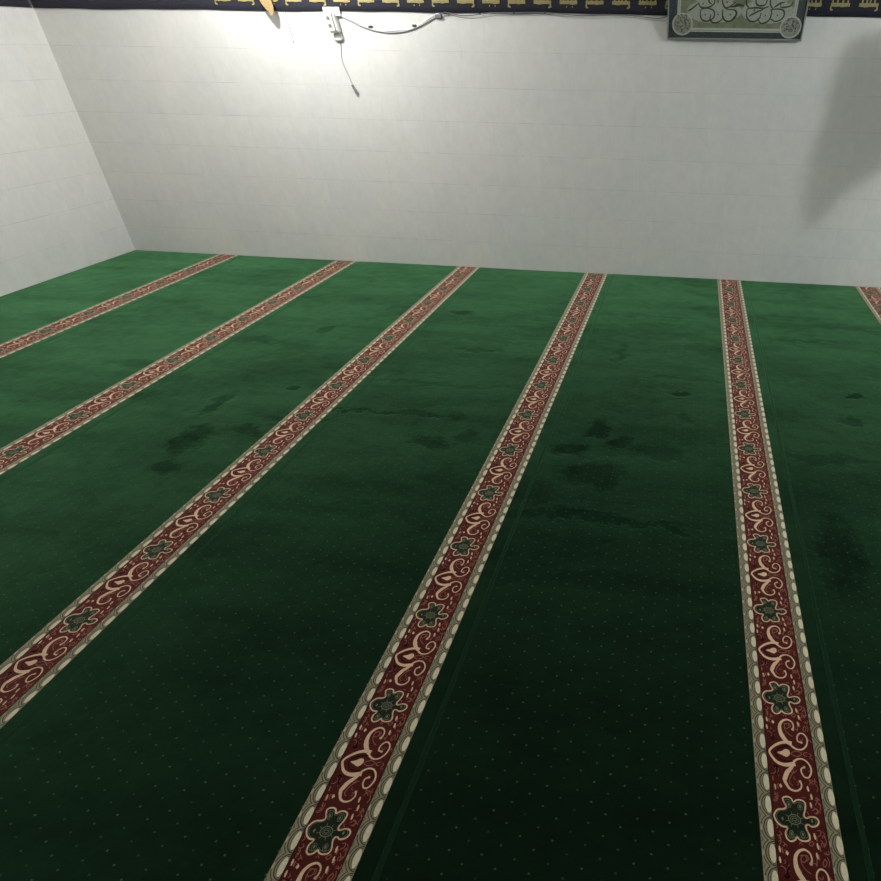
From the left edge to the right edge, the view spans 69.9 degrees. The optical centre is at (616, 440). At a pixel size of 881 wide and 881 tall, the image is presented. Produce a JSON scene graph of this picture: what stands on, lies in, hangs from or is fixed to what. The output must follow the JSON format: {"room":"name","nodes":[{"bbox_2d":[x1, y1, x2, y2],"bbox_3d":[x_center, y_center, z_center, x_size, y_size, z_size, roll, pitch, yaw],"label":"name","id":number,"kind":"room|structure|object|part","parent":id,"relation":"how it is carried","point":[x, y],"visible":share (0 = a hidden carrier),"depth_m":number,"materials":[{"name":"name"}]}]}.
{"room":"mosque","nodes":[
{"label":"mosque","id":0,"kind":"room"},
{"bbox_2d":[0,1,134,295],"bbox_3d":[-5.483,-0.880,1.447,0.150,3.264,9.000,4,33,5],"label":"wall","id":1,"kind":"structure","parent":0,"point":[60,215],"depth_m":5.14,"materials":[{"name":"paint"}]},
{"bbox_2d":[0,0,31,7],"bbox_3d":[-5.394,-1.369,1.121,0.011,0.426,8.964,4,33,5],"label":"embroidered cloth","id":2,"kind":"object","parent":1,"relation":"attached to","point":[10,3],"visible":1,"depth_m":4.86,"materials":[{"name":"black fabric"}]},
{"bbox_2d":[34,8,880,287],"bbox_3d":[-0.027,-2.974,4.818,10.066,3.264,0.150,4,33,5],"label":"wall","id":3,"kind":"structure","parent":0,"point":[606,144],"depth_m":5.14,"materials":[{"name":"paint"}]},
{"bbox_2d":[322,7,340,32],"bbox_3d":[-2.269,-3.353,4.759,0.138,0.174,0.057,4,33,5],"label":"power socket","id":4,"kind":"object","parent":3,"relation":"attached to","point":[331,13],"visible":1,"depth_m":4.74,"materials":[{"name":"white plastic"}]},
{"bbox_3d":[-2.267,-3.408,4.737,0.138,0.059,0.011,4,33,5],"label":"mounting plate","id":5,"kind":"part","parent":4,"relation":"part of","materials":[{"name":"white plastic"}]},
{"bbox_2d":[333,32,357,93],"bbox_3d":[-2.245,-3.117,4.931,0.121,0.430,0.027,2,33,2],"label":"plug","id":6,"kind":"object","parent":4,"relation":"hanging from","point":[336,36],"visible":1,"depth_m":4.84,"materials":[{"name":"white plastic"}]},
{"bbox_3d":[-2.244,-3.117,4.940,0.061,0.316,0.006,4,33,5],"label":"cord","id":7,"kind":"part","parent":6,"relation":"part of","materials":[{"name":"grey plastic"}]},
{"bbox_2d":[341,13,441,32],"bbox_3d":[-1.795,-3.323,4.739,0.846,0.143,0.020,4,33,5],"label":"power cable","id":8,"kind":"object","parent":3,"relation":"attached to","point":[439,16],"visible":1,"depth_m":4.75,"materials":[{"name":"grey plastic"}]},
{"bbox_2d":[30,0,880,16],"bbox_3d":[-0.029,-3.423,4.428,9.746,0.426,0.016,4,33,5],"label":"embroidered cloth","id":9,"kind":"object","parent":3,"relation":"attached to","point":[816,8],"visible":0.76,"depth_m":4.64,"materials":[{"name":"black fabric"}]},
{"bbox_2d":[260,0,273,14],"bbox_3d":[-2.789,-3.584,4.614,0.167,0.479,0.027,4,33,5],"label":"tassel","id":10,"kind":"object","parent":9,"relation":"hanging from","point":[267,4],"visible":1,"depth_m":4.70,"materials":[{"name":"fabric"}]},
{"bbox_2d":[440,11,666,18],"bbox_3d":[-0.497,-3.270,4.579,1.782,0.038,0.010,4,33,5],"label":"wire","id":11,"kind":"object","parent":3,"relation":"attached to","point":[544,11],"visible":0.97,"depth_m":4.57,"materials":[{"name":"grey"}]},
{"bbox_2d":[667,0,808,40],"bbox_3d":[0.876,-3.257,4.253,1.012,0.665,0.261,4,33,5],"label":"calligraphy","id":12,"kind":"object","parent":3,"relation":"attached to","point":[747,20],"visible":1,"depth_m":4.42},
{"bbox_2d":[677,0,798,32],"bbox_3d":[0.876,-3.253,4.250,0.868,0.596,0.002,4,53,5],"label":"print","id":13,"kind":"object","parent":12,"relation":"attached to","point":[740,23],"depth_m":4.40},
{"bbox_3d":[-0.582,0.902,1.916,10.066,0.100,9.300,4,33,5],"label":"floor","id":14,"kind":"structure","parent":0,"visible":0},
{"bbox_2d":[0,250,242,361],"bbox_3d":[-4.706,-0.112,3.268,1.173,0.014,6.600,4,33,5],"label":"carpet","id":15,"kind":"object","parent":14,"relation":"on","point":[32,316],"visible":1,"depth_m":5.00,"materials":[{"name":"green carpet"}]},
{"bbox_2d":[0,256,360,480],"bbox_3d":[-3.507,-0.019,3.155,1.242,0.014,6.600,4,33,5],"label":"carpet","id":16,"kind":"object","parent":14,"relation":"on","point":[54,390],"visible":1,"depth_m":4.09,"materials":[{"name":"green carpet"}]},
{"bbox_2d":[0,261,483,745],"bbox_3d":[-2.272,0.072,3.047,1.242,0.014,6.600,4,33,5],"label":"carpet","id":17,"kind":"object","parent":14,"relation":"on","point":[92,528],"visible":1,"depth_m":2.94,"materials":[{"name":"green carpet"}]},
{"bbox_2d":[0,268,612,880],"bbox_3d":[-1.039,0.168,2.929,1.242,0.014,6.600,4,33,5],"label":"carpet","id":18,"kind":"object","parent":14,"relation":"on","point":[270,711],"visible":1,"depth_m":2.07,"materials":[{"name":"green carpet"}]},
{"bbox_2d":[372,274,868,880],"bbox_3d":[0.196,0.257,2.824,1.242,0.014,6.600,4,33,5],"label":"carpet","id":19,"kind":"object","parent":14,"relation":"on","point":[638,690],"visible":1,"depth_m":2.05,"materials":[{"name":"green carpet"}]},
{"bbox_2d":[746,281,880,880],"bbox_3d":[1.429,0.353,2.708,1.242,0.014,6.600,4,33,5],"label":"carpet","id":20,"kind":"object","parent":14,"relation":"on","point":[820,345],"visible":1,"depth_m":2.98,"materials":[{"name":"green carpet"}]}
]}

